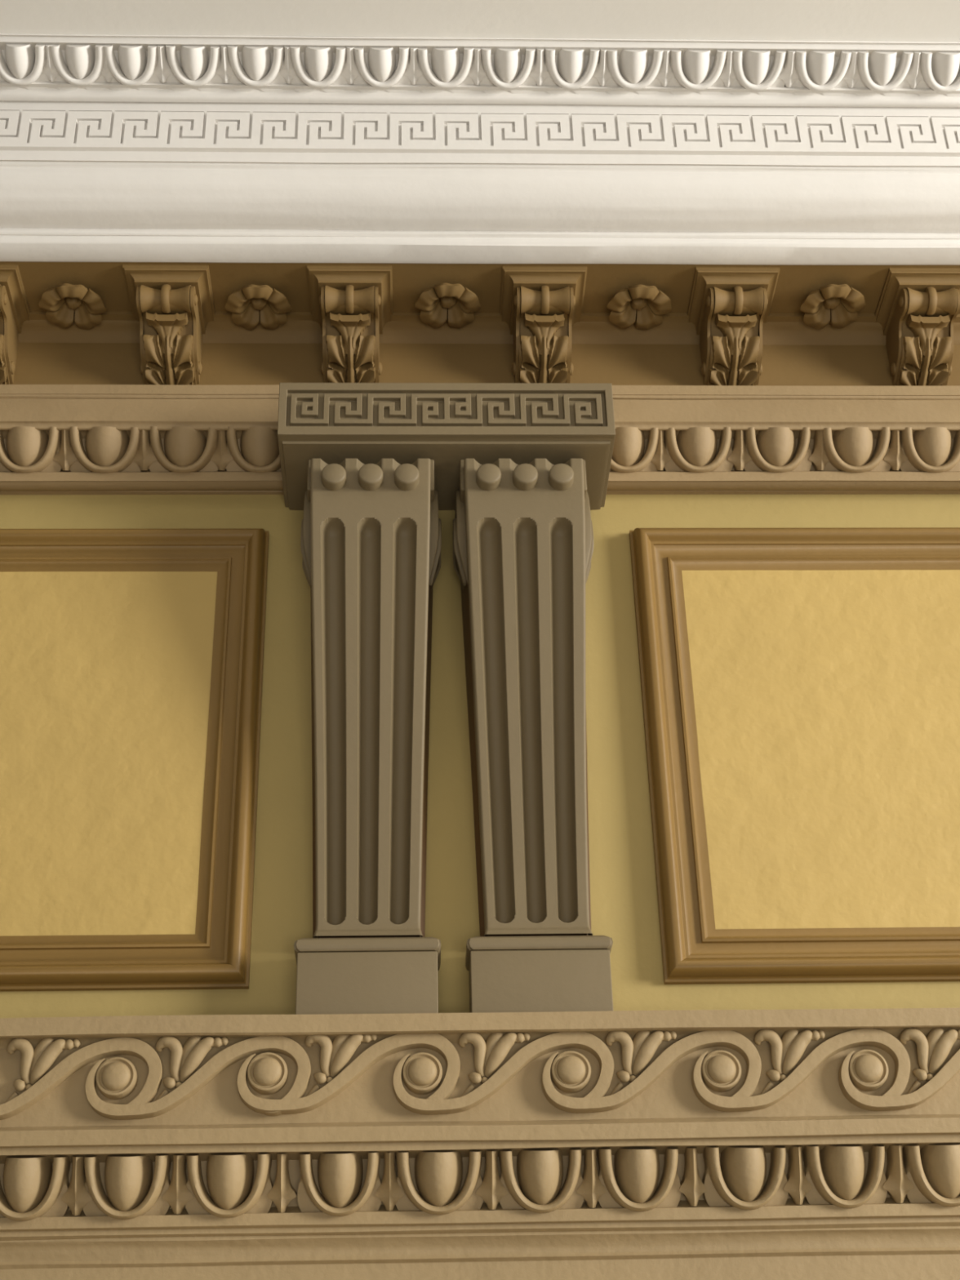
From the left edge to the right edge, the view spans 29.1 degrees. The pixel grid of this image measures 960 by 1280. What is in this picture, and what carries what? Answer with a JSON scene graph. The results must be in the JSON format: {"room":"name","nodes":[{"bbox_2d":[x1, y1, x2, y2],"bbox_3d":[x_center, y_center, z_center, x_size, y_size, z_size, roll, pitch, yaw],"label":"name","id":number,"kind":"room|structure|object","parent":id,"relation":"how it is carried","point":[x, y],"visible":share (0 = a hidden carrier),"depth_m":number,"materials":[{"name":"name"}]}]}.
{"room":"ornate classical hall","nodes":[
{"label":"ornate classical hall","id":0,"kind":"room"},
{"bbox_2d":[0,493,959,1017],"bbox_3d":[0.040,0.982,3.062,3.800,4.688,0.250,0,-31,-2],"label":"wall","id":1,"kind":"structure","parent":0,"point":[624,900],"depth_m":3.36,"materials":[{"name":"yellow paint"}]},
{"bbox_2d":[0,264,30,384],"bbox_3d":[-0.997,-0.621,3.683,0.169,0.166,0.191,0,-31,-2],"label":"corbel","id":2,"kind":"object","parent":1,"relation":"attached to","point":[15,310],"visible":0.93,"depth_m":3.69,"materials":[{"name":"brown paint"}]},
{"bbox_2d":[0,44,49,89],"bbox_3d":[-0.901,-1.129,3.629,0.123,0.086,0.110,0,-31,-2],"label":"egg ornament","id":3,"kind":"object","parent":1,"relation":"attached to","point":[23,68],"visible":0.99,"depth_m":3.60,"materials":[{"name":"white paint"}]},
{"bbox_2d":[0,426,62,473],"bbox_3d":[-0.891,-0.370,3.634,0.144,0.107,0.109,0,-31,-2],"label":"egg ornament","id":4,"kind":"object","parent":1,"relation":"attached to","point":[29,450],"visible":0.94,"depth_m":3.61,"materials":[{"name":"beige paint"}]},
{"bbox_2d":[0,1155,71,1221],"bbox_3d":[-0.713,0.860,2.898,0.138,0.113,0.101,0,-31,-2],"label":"egg ornament","id":5,"kind":"object","parent":1,"relation":"attached to","point":[33,1189],"visible":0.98,"depth_m":2.87,"materials":[{"name":"beige paint"}]},
{"bbox_2d":[42,44,58,82],"bbox_3d":[-0.841,-1.137,3.629,0.041,0.074,0.087,0,-31,-2],"label":"ornament","id":6,"kind":"object","parent":1,"relation":"attached to","point":[50,70],"visible":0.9,"depth_m":3.61,"materials":[{"name":"white paint"}]},
{"bbox_2d":[53,429,77,471],"bbox_3d":[-0.813,-0.376,3.640,0.050,0.095,0.089,0,-31,-2],"label":"ornament","id":7,"kind":"object","parent":1,"relation":"attached to","point":[65,456],"visible":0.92,"depth_m":3.62,"materials":[{"name":"beige paint"}]},
{"bbox_2d":[38,283,106,328],"bbox_3d":[-0.819,-0.677,3.724,0.134,0.039,0.130,1,-31,-5],"label":"rosette","id":8,"kind":"object","parent":1,"relation":"attached to","point":[60,302],"visible":1,"depth_m":3.72,"materials":[{"name":"brown paint"}]},
{"bbox_2d":[65,297,83,309],"bbox_3d":[-0.818,-0.681,3.728,0.035,0.026,0.035,1,-31,-5],"label":"rosette center","id":9,"kind":"object","parent":8,"relation":"on","point":[70,303],"depth_m":3.72,"materials":[{"name":"brown paint"}]},
{"bbox_2d":[61,1155,92,1215],"bbox_3d":[-0.631,0.855,2.907,0.048,0.099,0.083,0,-31,-2],"label":"ornament","id":10,"kind":"object","parent":1,"relation":"attached to","point":[77,1196],"visible":0.9,"depth_m":2.89,"materials":[{"name":"beige paint"}]},
{"bbox_2d":[49,44,106,90],"bbox_3d":[-0.785,-1.129,3.633,0.122,0.083,0.108,0,-31,-2],"label":"egg ornament","id":11,"kind":"object","parent":1,"relation":"attached to","point":[82,69],"visible":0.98,"depth_m":3.61,"materials":[{"name":"white paint"}]},
{"bbox_2d":[0,1037,163,1119],"bbox_3d":[-0.685,0.697,2.942,0.356,0.133,0.035,0,-31,-2],"label":"scroll","id":12,"kind":"object","parent":1,"relation":"attached to","point":[34,1064],"visible":1,"depth_m":2.95,"materials":[{"name":"beige paint"}]},
{"bbox_2d":[69,426,141,473],"bbox_3d":[-0.736,-0.371,3.640,0.150,0.108,0.111,0,-31,-2],"label":"egg ornament","id":13,"kind":"object","parent":1,"relation":"attached to","point":[108,450],"visible":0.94,"depth_m":3.61,"materials":[{"name":"beige paint"}]},
{"bbox_2d":[82,1154,171,1219],"bbox_3d":[-0.555,0.859,2.904,0.139,0.114,0.105,0,-31,-2],"label":"egg ornament","id":14,"kind":"object","parent":1,"relation":"attached to","point":[131,1193],"visible":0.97,"depth_m":2.88,"materials":[{"name":"beige paint"}]},
{"bbox_2d":[103,44,160,90],"bbox_3d":[-0.683,-1.130,3.637,0.119,0.085,0.109,0,-31,-2],"label":"egg ornament","id":15,"kind":"object","parent":1,"relation":"attached to","point":[135,70],"visible":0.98,"depth_m":3.61,"materials":[{"name":"white paint"}]},
{"bbox_2d":[0,528,269,991],"bbox_3d":[-1.126,0.185,3.335,1.450,0.934,0.044,0,-31,-2],"label":"wall panel","id":16,"kind":"object","parent":1,"relation":"attached to","point":[131,660],"visible":1,"depth_m":3.34,"materials":[{"name":"paint"}]},
{"bbox_2d":[133,429,157,471],"bbox_3d":[-0.660,-0.376,3.646,0.054,0.097,0.093,0,-31,-2],"label":"ornament","id":17,"kind":"object","parent":1,"relation":"attached to","point":[144,457],"visible":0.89,"depth_m":3.63,"materials":[{"name":"beige paint"}]},
{"bbox_2d":[153,45,173,83],"bbox_3d":[-0.624,-1.138,3.637,0.044,0.076,0.088,0,-31,-2],"label":"ornament","id":18,"kind":"object","parent":1,"relation":"attached to","point":[162,71],"visible":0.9,"depth_m":3.62,"materials":[{"name":"white paint"}]},
{"bbox_2d":[122,264,214,385],"bbox_3d":[-0.623,-0.622,3.697,0.169,0.166,0.191,0,-31,-2],"label":"corbel","id":19,"kind":"object","parent":1,"relation":"attached to","point":[173,306],"visible":0.94,"depth_m":3.68,"materials":[{"name":"brown paint"}]},
{"bbox_2d":[161,1154,193,1213],"bbox_3d":[-0.474,0.855,2.912,0.049,0.098,0.079,0,-31,-2],"label":"ornament","id":20,"kind":"object","parent":1,"relation":"attached to","point":[177,1195],"visible":0.98,"depth_m":2.89,"materials":[{"name":"beige paint"}]},
{"bbox_2d":[148,426,218,472],"bbox_3d":[-0.583,-0.371,3.645,0.143,0.109,0.110,0,-31,-3],"label":"egg ornament","id":21,"kind":"object","parent":1,"relation":"attached to","point":[187,449],"visible":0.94,"depth_m":3.62,"materials":[{"name":"beige paint"}]},
{"bbox_2d":[164,44,223,91],"bbox_3d":[-0.562,-1.130,3.641,0.119,0.086,0.109,0,-31,-3],"label":"egg ornament","id":22,"kind":"object","parent":1,"relation":"attached to","point":[193,72],"visible":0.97,"depth_m":3.62,"materials":[{"name":"white paint"}]},
{"bbox_2d":[84,1035,311,1119],"bbox_3d":[-0.449,0.695,2.952,0.356,0.133,0.035,0,-31,-2],"label":"scroll","id":23,"kind":"object","parent":1,"relation":"attached to","point":[115,1077],"visible":1,"depth_m":2.95,"materials":[{"name":"beige paint"}]},
{"bbox_2d":[210,430,233,471],"bbox_3d":[-0.509,-0.377,3.650,0.046,0.093,0.086,0,-31,-2],"label":"ornament","id":24,"kind":"object","parent":1,"relation":"attached to","point":[221,457],"visible":0.95,"depth_m":3.63,"materials":[{"name":"beige paint"}]},
{"bbox_2d":[215,45,235,83],"bbox_3d":[-0.501,-1.139,3.642,0.040,0.078,0.090,0,-31,-2],"label":"ornament","id":25,"kind":"object","parent":1,"relation":"attached to","point":[225,72],"visible":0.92,"depth_m":3.63,"materials":[{"name":"white paint"}]},
{"bbox_2d":[185,1153,273,1217],"bbox_3d":[-0.395,0.859,2.910,0.139,0.113,0.102,0,-31,-2],"label":"egg ornament","id":26,"kind":"object","parent":1,"relation":"attached to","point":[229,1177],"visible":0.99,"depth_m":2.89,"materials":[{"name":"beige paint"}]},
{"bbox_2d":[225,426,281,472],"bbox_3d":[-0.433,-0.371,3.651,0.144,0.107,0.106,0,-31,-3],"label":"egg ornament","id":27,"kind":"object","parent":1,"relation":"attached to","point":[260,448],"visible":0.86,"depth_m":3.62,"materials":[{"name":"beige paint"}]},
{"bbox_2d":[226,45,286,92],"bbox_3d":[-0.441,-1.130,3.646,0.123,0.082,0.107,0,-31,-3],"label":"egg ornament","id":28,"kind":"object","parent":1,"relation":"attached to","point":[256,60],"visible":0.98,"depth_m":3.62,"materials":[{"name":"white paint"}]},
{"bbox_2d":[225,284,291,329],"bbox_3d":[-0.448,-0.678,3.738,0.134,0.039,0.130,-1,-31,-1],"label":"rosette","id":29,"kind":"object","parent":1,"relation":"attached to","point":[246,304],"visible":1,"depth_m":3.73,"materials":[{"name":"brown paint"}]},
{"bbox_2d":[266,1153,297,1212],"bbox_3d":[-0.312,0.854,2.919,0.046,0.099,0.081,0,-31,-2],"label":"ornament","id":30,"kind":"object","parent":1,"relation":"attached to","point":[282,1192],"visible":0.98,"depth_m":2.90,"materials":[{"name":"beige paint"}]},
{"bbox_2d":[278,46,297,84],"bbox_3d":[-0.377,-1.139,3.646,0.038,0.073,0.087,0,-31,-2],"label":"ornament","id":31,"kind":"object","parent":1,"relation":"attached to","point":[287,71],"visible":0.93,"depth_m":3.63,"materials":[{"name":"white paint"}]},
{"bbox_2d":[289,46,348,93],"bbox_3d":[-0.319,-1.131,3.651,0.123,0.088,0.111,0,-31,-3],"label":"egg ornament","id":32,"kind":"object","parent":1,"relation":"attached to","point":[318,73],"visible":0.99,"depth_m":3.62,"materials":[{"name":"white paint"}]},
{"bbox_2d":[297,1151,381,1216],"bbox_3d":[-0.221,0.858,2.917,0.134,0.114,0.104,0,-31,-2],"label":"egg ornament","id":33,"kind":"object","parent":1,"relation":"attached to","point":[340,1175],"visible":0.95,"depth_m":2.89,"materials":[{"name":"beige paint"}]},
{"bbox_2d":[236,1033,460,1114],"bbox_3d":[-0.209,0.690,2.963,0.356,0.133,0.035,0,-31,-2],"label":"scroll","id":34,"kind":"object","parent":1,"relation":"attached to","point":[266,1073],"visible":1,"depth_m":2.96,"materials":[{"name":"beige paint"}]},
{"bbox_2d":[306,265,392,382],"bbox_3d":[-0.260,-0.623,3.710,0.169,0.166,0.191,0,-31,-2],"label":"corbel","id":35,"kind":"object","parent":1,"relation":"attached to","point":[352,306],"visible":0.83,"depth_m":3.69,"materials":[{"name":"brown paint"}]},
{"bbox_2d":[340,46,360,84],"bbox_3d":[-0.255,-1.139,3.650,0.044,0.071,0.085,0,-31,-2],"label":"ornament","id":36,"kind":"object","parent":1,"relation":"attached to","point":[350,72],"visible":0.91,"depth_m":3.64,"materials":[{"name":"white paint"}]},
{"bbox_2d":[293,458,441,1014],"bbox_3d":[-0.196,0.152,3.280,0.265,1.082,0.232,0,-31,-2],"label":"bracket","id":37,"kind":"object","parent":1,"relation":"attached to","point":[371,535],"visible":0.99,"depth_m":3.30,"materials":[{"name":"grey paint"}]},
{"bbox_2d":[353,47,411,93],"bbox_3d":[-0.194,-1.132,3.655,0.121,0.086,0.110,-1,-31,-1],"label":"egg ornament","id":38,"kind":"object","parent":1,"relation":"attached to","point":[382,73],"visible":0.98,"depth_m":3.63,"materials":[{"name":"white paint"}]},
{"bbox_2d":[374,1151,404,1210],"bbox_3d":[-0.143,0.854,2.925,0.047,0.098,0.079,0,-31,-2],"label":"ornament","id":39,"kind":"object","parent":1,"relation":"attached to","point":[389,1192],"visible":0.95,"depth_m":2.91,"materials":[{"name":"beige paint"}]},
{"bbox_2d":[403,47,423,84],"bbox_3d":[-0.131,-1.139,3.654,0.041,0.070,0.085,0,-31,-2],"label":"ornament","id":40,"kind":"object","parent":1,"relation":"attached to","point":[413,72],"visible":0.94,"depth_m":3.64,"materials":[{"name":"white paint"}]},
{"bbox_2d":[395,1151,483,1214],"bbox_3d":[-0.065,0.857,2.922,0.143,0.113,0.103,0,-31,-2],"label":"egg ornament","id":41,"kind":"object","parent":1,"relation":"attached to","point":[438,1175],"visible":0.97,"depth_m":2.90,"materials":[{"name":"beige paint"}]},
{"bbox_2d":[416,47,475,93],"bbox_3d":[-0.068,-1.132,3.660,0.124,0.085,0.109,-1,-31,-1],"label":"egg ornament","id":42,"kind":"object","parent":1,"relation":"attached to","point":[445,73],"visible":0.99,"depth_m":3.63,"materials":[{"name":"white paint"}]},
{"bbox_2d":[277,382,615,510],"bbox_3d":[-0.067,-0.374,3.596,0.634,0.132,0.235,0,-31,-2],"label":"cap","id":43,"kind":"object","parent":1,"relation":"attached to","point":[446,424],"visible":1,"depth_m":3.50,"materials":[{"name":"grey paint"}]},
{"bbox_2d":[414,282,480,328],"bbox_3d":[-0.065,-0.683,3.747,0.134,0.039,0.130,0,-31,-2],"label":"rosette","id":44,"kind":"object","parent":1,"relation":"attached to","point":[460,302],"visible":1,"depth_m":3.74,"materials":[{"name":"brown paint"}]},
{"bbox_2d":[440,296,457,308],"bbox_3d":[-0.064,-0.687,3.751,0.035,0.026,0.035,0,-31,-2],"label":"rosette center","id":45,"kind":"object","parent":44,"relation":"on","point":[446,302],"depth_m":3.74,"materials":[{"name":"brown paint"}]},
{"bbox_2d":[467,48,486,85],"bbox_3d":[-0.005,-1.140,3.660,0.043,0.076,0.088,0,-31,-2],"label":"ornament","id":46,"kind":"object","parent":1,"relation":"attached to","point":[477,73],"visible":0.85,"depth_m":3.64,"materials":[{"name":"white paint"}]},
{"bbox_2d":[0,1007,959,1279],"bbox_3d":[0.048,0.999,2.832,3.800,0.852,0.127,0,-31,-2],"label":"trim","id":47,"kind":"structure","parent":1,"relation":"attached to","point":[889,1240],"depth_m":2.92,"materials":[{"name":"beige paint"}]},
{"bbox_2d":[0,261,959,386],"bbox_3d":[0.009,-0.593,3.723,3.800,0.263,0.250,0,-31,-2],"label":"trim","id":48,"kind":"structure","parent":1,"relation":"attached to","point":[795,353],"depth_m":3.79,"materials":[{"name":"brown paint"}]},
{"bbox_2d":[0,384,959,494],"bbox_3d":[0.011,-0.395,3.679,3.800,0.190,0.121,0,-31,-2],"label":"trim","id":49,"kind":"structure","parent":1,"relation":"attached to","point":[40,406],"depth_m":3.66,"materials":[{"name":"beige paint"}]},
{"bbox_2d":[0,34,959,265],"bbox_3d":[0.007,-0.901,3.756,3.800,0.351,0.512,0,-31,-2],"label":"trim","id":50,"kind":"structure","parent":1,"relation":"attached to","point":[164,174],"depth_m":3.64,"materials":[{"name":"white paint"}]},
{"bbox_2d":[475,1150,507,1209],"bbox_3d":[0.018,0.853,2.932,0.051,0.101,0.088,0,-31,-2],"label":"ornament","id":51,"kind":"object","parent":1,"relation":"attached to","point":[491,1190],"visible":0.96,"depth_m":2.91,"materials":[{"name":"beige paint"}]},
{"bbox_2d":[392,1031,613,1115],"bbox_3d":[0.038,0.692,2.971,0.356,0.133,0.035,0,-31,-2],"label":"scroll","id":52,"kind":"object","parent":1,"relation":"attached to","point":[421,1072],"visible":1,"depth_m":2.97,"materials":[{"name":"beige paint"}]},
{"bbox_2d":[480,48,536,93],"bbox_3d":[0.054,-1.133,3.664,0.119,0.088,0.111,0,-31,-2],"label":"egg ornament","id":53,"kind":"object","parent":1,"relation":"attached to","point":[507,61],"visible":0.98,"depth_m":3.64,"materials":[{"name":"white paint"}]},
{"bbox_2d":[453,458,613,1013],"bbox_3d":[0.091,0.151,3.290,0.265,1.082,0.232,0,-31,-2],"label":"bracket","id":54,"kind":"object","parent":1,"relation":"attached to","point":[523,543],"visible":0.99,"depth_m":3.31,"materials":[{"name":"grey paint"}]},
{"bbox_2d":[528,48,550,85],"bbox_3d":[0.118,-1.141,3.665,0.042,0.077,0.089,0,-31,-2],"label":"ornament","id":55,"kind":"object","parent":1,"relation":"attached to","point":[539,73],"visible":0.91,"depth_m":3.65,"materials":[{"name":"white paint"}]},
{"bbox_2d":[498,1148,584,1213],"bbox_3d":[0.097,0.857,2.928,0.137,0.112,0.097,0,-31,-2],"label":"egg ornament","id":56,"kind":"object","parent":1,"relation":"attached to","point":[540,1172],"visible":0.97,"depth_m":2.91,"materials":[{"name":"beige paint"}]},
{"bbox_2d":[499,266,587,382],"bbox_3d":[0.129,-0.625,3.725,0.169,0.166,0.191,0,-31,-2],"label":"corbel","id":57,"kind":"object","parent":1,"relation":"attached to","point":[540,306],"visible":0.88,"depth_m":3.71,"materials":[{"name":"brown paint"}]},
{"bbox_2d":[542,48,599,93],"bbox_3d":[0.181,-1.133,3.669,0.120,0.082,0.108,0,-31,-2],"label":"egg ornament","id":58,"kind":"object","parent":1,"relation":"attached to","point":[570,75],"visible":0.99,"depth_m":3.64,"materials":[{"name":"white paint"}]},
{"bbox_2d":[576,1148,606,1208],"bbox_3d":[0.176,0.853,2.937,0.048,0.099,0.083,0,-31,-2],"label":"ornament","id":59,"kind":"object","parent":1,"relation":"attached to","point":[591,1188],"visible":0.95,"depth_m":2.92,"materials":[{"name":"beige paint"}]},
{"bbox_2d":[592,48,611,86],"bbox_3d":[0.243,-1.141,3.670,0.040,0.076,0.088,0,-31,-2],"label":"ornament","id":60,"kind":"object","parent":1,"relation":"attached to","point":[602,74],"visible":0.9,"depth_m":3.65,"materials":[{"name":"white paint"}]},
{"bbox_2d":[604,48,663,94],"bbox_3d":[0.305,-1.133,3.673,0.126,0.083,0.108,0,-31,-2],"label":"egg ornament","id":61,"kind":"object","parent":1,"relation":"attached to","point":[633,74],"visible":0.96,"depth_m":3.65,"materials":[{"name":"white paint"}]},
{"bbox_2d":[609,426,658,472],"bbox_3d":[0.289,-0.375,3.678,0.139,0.109,0.110,0,-31,-2],"label":"egg ornament","id":62,"kind":"object","parent":1,"relation":"attached to","point":[628,447],"visible":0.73,"depth_m":3.65,"materials":[{"name":"beige paint"}]},
{"bbox_2d":[596,1147,680,1211],"bbox_3d":[0.252,0.857,2.934,0.134,0.113,0.096,0,-31,-2],"label":"egg ornament","id":63,"kind":"object","parent":1,"relation":"attached to","point":[637,1171],"visible":0.96,"depth_m":2.91,"materials":[{"name":"beige paint"}]},
{"bbox_2d":[607,284,671,329],"bbox_3d":[0.324,-0.683,3.764,0.134,0.039,0.130,2,-31,-5],"label":"rosette","id":64,"kind":"object","parent":1,"relation":"attached to","point":[650,304],"visible":1,"depth_m":3.76,"materials":[{"name":"brown paint"}]},
{"bbox_2d":[630,297,647,310],"bbox_3d":[0.325,-0.687,3.768,0.035,0.026,0.035,2,-31,-5],"label":"rosette center","id":65,"kind":"object","parent":64,"relation":"on","point":[639,304],"depth_m":3.76,"materials":[{"name":"brown paint"}]},
{"bbox_2d":[541,1030,761,1113],"bbox_3d":[0.277,0.691,2.979,0.356,0.133,0.035,0,-31,-2],"label":"scroll","id":66,"kind":"object","parent":1,"relation":"attached to","point":[571,1070],"visible":1,"depth_m":2.98,"materials":[{"name":"beige paint"}]},
{"bbox_2d":[650,430,671,471],"bbox_3d":[0.357,-0.380,3.683,0.047,0.094,0.086,0,-31,-2],"label":"ornament","id":67,"kind":"object","parent":1,"relation":"attached to","point":[660,458],"visible":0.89,"depth_m":3.66,"materials":[{"name":"beige paint"}]},
{"bbox_2d":[655,49,675,86],"bbox_3d":[0.367,-1.141,3.674,0.042,0.075,0.088,0,-31,-2],"label":"ornament","id":68,"kind":"object","parent":1,"relation":"attached to","point":[665,74],"visible":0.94,"depth_m":3.66,"materials":[{"name":"white paint"}]},
{"bbox_2d":[679,1147,706,1206],"bbox_3d":[0.337,0.852,2.942,0.044,0.098,0.079,0,-31,-2],"label":"ornament","id":69,"kind":"object","parent":1,"relation":"attached to","point":[692,1188],"visible":0.97,"depth_m":2.92,"materials":[{"name":"beige paint"}]},
{"bbox_2d":[666,49,727,94],"bbox_3d":[0.430,-1.134,3.678,0.125,0.084,0.109,0,-31,-2],"label":"egg ornament","id":70,"kind":"object","parent":1,"relation":"attached to","point":[694,75],"visible":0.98,"depth_m":3.65,"materials":[{"name":"white paint"}]},
{"bbox_2d":[663,426,733,472],"bbox_3d":[0.434,-0.375,3.683,0.141,0.108,0.107,0,-31,-2],"label":"egg ornament","id":71,"kind":"object","parent":1,"relation":"attached to","point":[694,450],"visible":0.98,"depth_m":3.66,"materials":[{"name":"beige paint"}]},
{"bbox_2d":[719,49,736,87],"bbox_3d":[0.492,-1.142,3.679,0.041,0.077,0.089,0,-31,-2],"label":"ornament","id":72,"kind":"object","parent":1,"relation":"attached to","point":[727,75],"visible":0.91,"depth_m":3.66,"materials":[{"name":"white paint"}]},
{"bbox_2d":[687,266,780,385],"bbox_3d":[0.515,-0.626,3.739,0.169,0.166,0.191,0,-31,-2],"label":"corbel","id":73,"kind":"object","parent":1,"relation":"attached to","point":[728,308],"visible":0.88,"depth_m":3.72,"materials":[{"name":"brown paint"}]},
{"bbox_2d":[727,430,751,471],"bbox_3d":[0.516,-0.381,3.689,0.050,0.095,0.090,0,-31,-2],"label":"ornament","id":74,"kind":"object","parent":1,"relation":"attached to","point":[740,457],"visible":0.95,"depth_m":3.67,"materials":[{"name":"beige paint"}]},
{"bbox_2d":[702,1146,788,1209],"bbox_3d":[0.422,0.856,2.940,0.135,0.114,0.099,0,-31,-2],"label":"egg ornament","id":75,"kind":"object","parent":1,"relation":"attached to","point":[739,1182],"visible":0.98,"depth_m":2.92,"materials":[{"name":"beige paint"}]},
{"bbox_2d":[729,49,786,95],"bbox_3d":[0.549,-1.134,3.682,0.119,0.082,0.107,0,-31,-3],"label":"egg ornament","id":76,"kind":"object","parent":1,"relation":"attached to","point":[753,73],"visible":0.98,"depth_m":3.66,"materials":[{"name":"white paint"}]},
{"bbox_2d":[742,426,811,472],"bbox_3d":[0.592,-0.375,3.689,0.139,0.107,0.108,0,-31,-2],"label":"egg ornament","id":77,"kind":"object","parent":1,"relation":"attached to","point":[772,450],"visible":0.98,"depth_m":3.66,"materials":[{"name":"beige paint"}]},
{"bbox_2d":[777,50,799,87],"bbox_3d":[0.616,-1.142,3.683,0.045,0.074,0.087,0,-31,-2],"label":"ornament","id":78,"kind":"object","parent":1,"relation":"attached to","point":[788,76],"visible":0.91,"depth_m":3.67,"materials":[{"name":"white paint"}]},
{"bbox_2d":[629,527,959,984],"bbox_3d":[1.030,0.177,3.415,1.450,0.934,0.044,0,-31,-2],"label":"wall panel","id":79,"kind":"object","parent":1,"relation":"attached to","point":[800,686],"visible":1,"depth_m":3.39,"materials":[{"name":"paint"}]},
{"bbox_2d":[783,1146,813,1204],"bbox_3d":[0.505,0.851,2.949,0.046,0.098,0.080,0,-31,-2],"label":"ornament","id":80,"kind":"object","parent":1,"relation":"attached to","point":[797,1186],"visible":0.97,"depth_m":2.93,"materials":[{"name":"beige paint"}]},
{"bbox_2d":[691,1028,910,1111],"bbox_3d":[0.519,0.692,2.987,0.356,0.133,0.035,0,-31,-2],"label":"scroll","id":81,"kind":"object","parent":1,"relation":"attached to","point":[720,1070],"visible":1,"depth_m":2.98,"materials":[{"name":"beige paint"}]},
{"bbox_2d":[808,430,829,471],"bbox_3d":[0.678,-0.381,3.694,0.047,0.092,0.084,0,-31,-2],"label":"ornament","id":82,"kind":"object","parent":1,"relation":"attached to","point":[819,459],"visible":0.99,"depth_m":3.68,"materials":[{"name":"beige paint"}]},
{"bbox_2d":[791,50,851,96],"bbox_3d":[0.678,-1.135,3.687,0.125,0.085,0.109,0,-31,-2],"label":"egg ornament","id":83,"kind":"object","parent":1,"relation":"attached to","point":[816,73],"visible":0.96,"depth_m":3.66,"materials":[{"name":"white paint"}]},
{"bbox_2d":[800,284,866,328],"bbox_3d":[0.719,-0.686,3.775,0.134,0.039,0.130,-3,-31,3],"label":"rosette","id":84,"kind":"object","parent":1,"relation":"attached to","point":[843,301],"visible":1,"depth_m":3.77,"materials":[{"name":"brown paint"}]},
{"bbox_2d":[802,1145,887,1208],"bbox_3d":[0.582,0.855,2.946,0.133,0.113,0.097,0,-31,-2],"label":"egg ornament","id":85,"kind":"object","parent":1,"relation":"attached to","point":[836,1174],"visible":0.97,"depth_m":2.92,"materials":[{"name":"beige paint"}]},
{"bbox_2d":[842,51,860,88],"bbox_3d":[0.741,-1.142,3.687,0.043,0.070,0.085,0,-31,-2],"label":"ornament","id":86,"kind":"object","parent":1,"relation":"attached to","point":[851,76],"visible":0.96,"depth_m":3.67,"materials":[{"name":"white paint"}]},
{"bbox_2d":[822,426,890,472],"bbox_3d":[0.748,-0.376,3.695,0.149,0.109,0.111,0,-31,-2],"label":"egg ornament","id":87,"kind":"object","parent":1,"relation":"attached to","point":[851,450],"visible":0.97,"depth_m":3.67,"materials":[{"name":"beige paint"}]},
{"bbox_2d":[853,50,913,96],"bbox_3d":[0.801,-1.135,3.692,0.124,0.085,0.109,0,-31,-2],"label":"egg ornament","id":88,"kind":"object","parent":1,"relation":"attached to","point":[878,73],"visible":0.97,"depth_m":3.67,"materials":[{"name":"white paint"}]},
{"bbox_2d":[883,430,907,471],"bbox_3d":[0.829,-0.382,3.701,0.049,0.094,0.088,0,-31,-2],"label":"ornament","id":89,"kind":"object","parent":1,"relation":"attached to","point":[895,457],"visible":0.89,"depth_m":3.68,"materials":[{"name":"beige paint"}]},
{"bbox_2d":[882,1144,914,1203],"bbox_3d":[0.665,0.851,2.955,0.051,0.098,0.079,0,-31,-2],"label":"ornament","id":90,"kind":"object","parent":1,"relation":"attached to","point":[897,1184],"visible":0.95,"depth_m":2.94,"materials":[{"name":"beige paint"}]},
{"bbox_2d":[838,1027,959,1111],"bbox_3d":[0.758,0.692,2.995,0.356,0.133,0.035,0,-31,-2],"label":"scroll","id":91,"kind":"object","parent":1,"relation":"attached to","point":[867,1070],"visible":1,"depth_m":2.98,"materials":[{"name":"beige paint"}]},
{"bbox_2d":[904,51,923,88],"bbox_3d":[0.866,-1.143,3.693,0.043,0.075,0.088,0,-31,-2],"label":"ornament","id":92,"kind":"object","parent":1,"relation":"attached to","point":[914,76],"visible":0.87,"depth_m":3.68,"materials":[{"name":"white paint"}]},
{"bbox_2d":[875,267,959,386],"bbox_3d":[0.905,-0.628,3.754,0.169,0.166,0.191,0,-31,-2],"label":"corbel","id":93,"kind":"object","parent":1,"relation":"attached to","point":[917,308],"visible":0.97,"depth_m":3.74,"materials":[{"name":"brown paint"}]},
{"bbox_2d":[898,426,959,472],"bbox_3d":[0.906,-0.377,3.701,0.142,0.107,0.108,0,-31,-2],"label":"egg ornament","id":94,"kind":"object","parent":1,"relation":"attached to","point":[929,450],"visible":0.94,"depth_m":3.67,"materials":[{"name":"beige paint"}]},
{"bbox_2d":[902,1143,959,1206],"bbox_3d":[0.746,0.855,2.952,0.137,0.113,0.096,0,-31,-2],"label":"egg ornament","id":95,"kind":"object","parent":1,"relation":"attached to","point":[933,1170],"visible":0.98,"depth_m":2.93,"materials":[{"name":"beige paint"}]},
{"bbox_2d":[915,51,959,97],"bbox_3d":[0.928,-1.136,3.697,0.126,0.087,0.110,0,-31,-3],"label":"egg ornament","id":96,"kind":"object","parent":1,"relation":"attached to","point":[940,72],"visible":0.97,"depth_m":3.67,"materials":[{"name":"white paint"}]},
{"bbox_2d":[0,0,959,44],"bbox_3d":[-0.063,-2.599,1.427,9.000,0.150,6.750,0,-31,-2],"label":"ceiling","id":97,"kind":"structure","parent":0,"point":[861,20],"depth_m":3.59,"materials":[{"name":"paint"}]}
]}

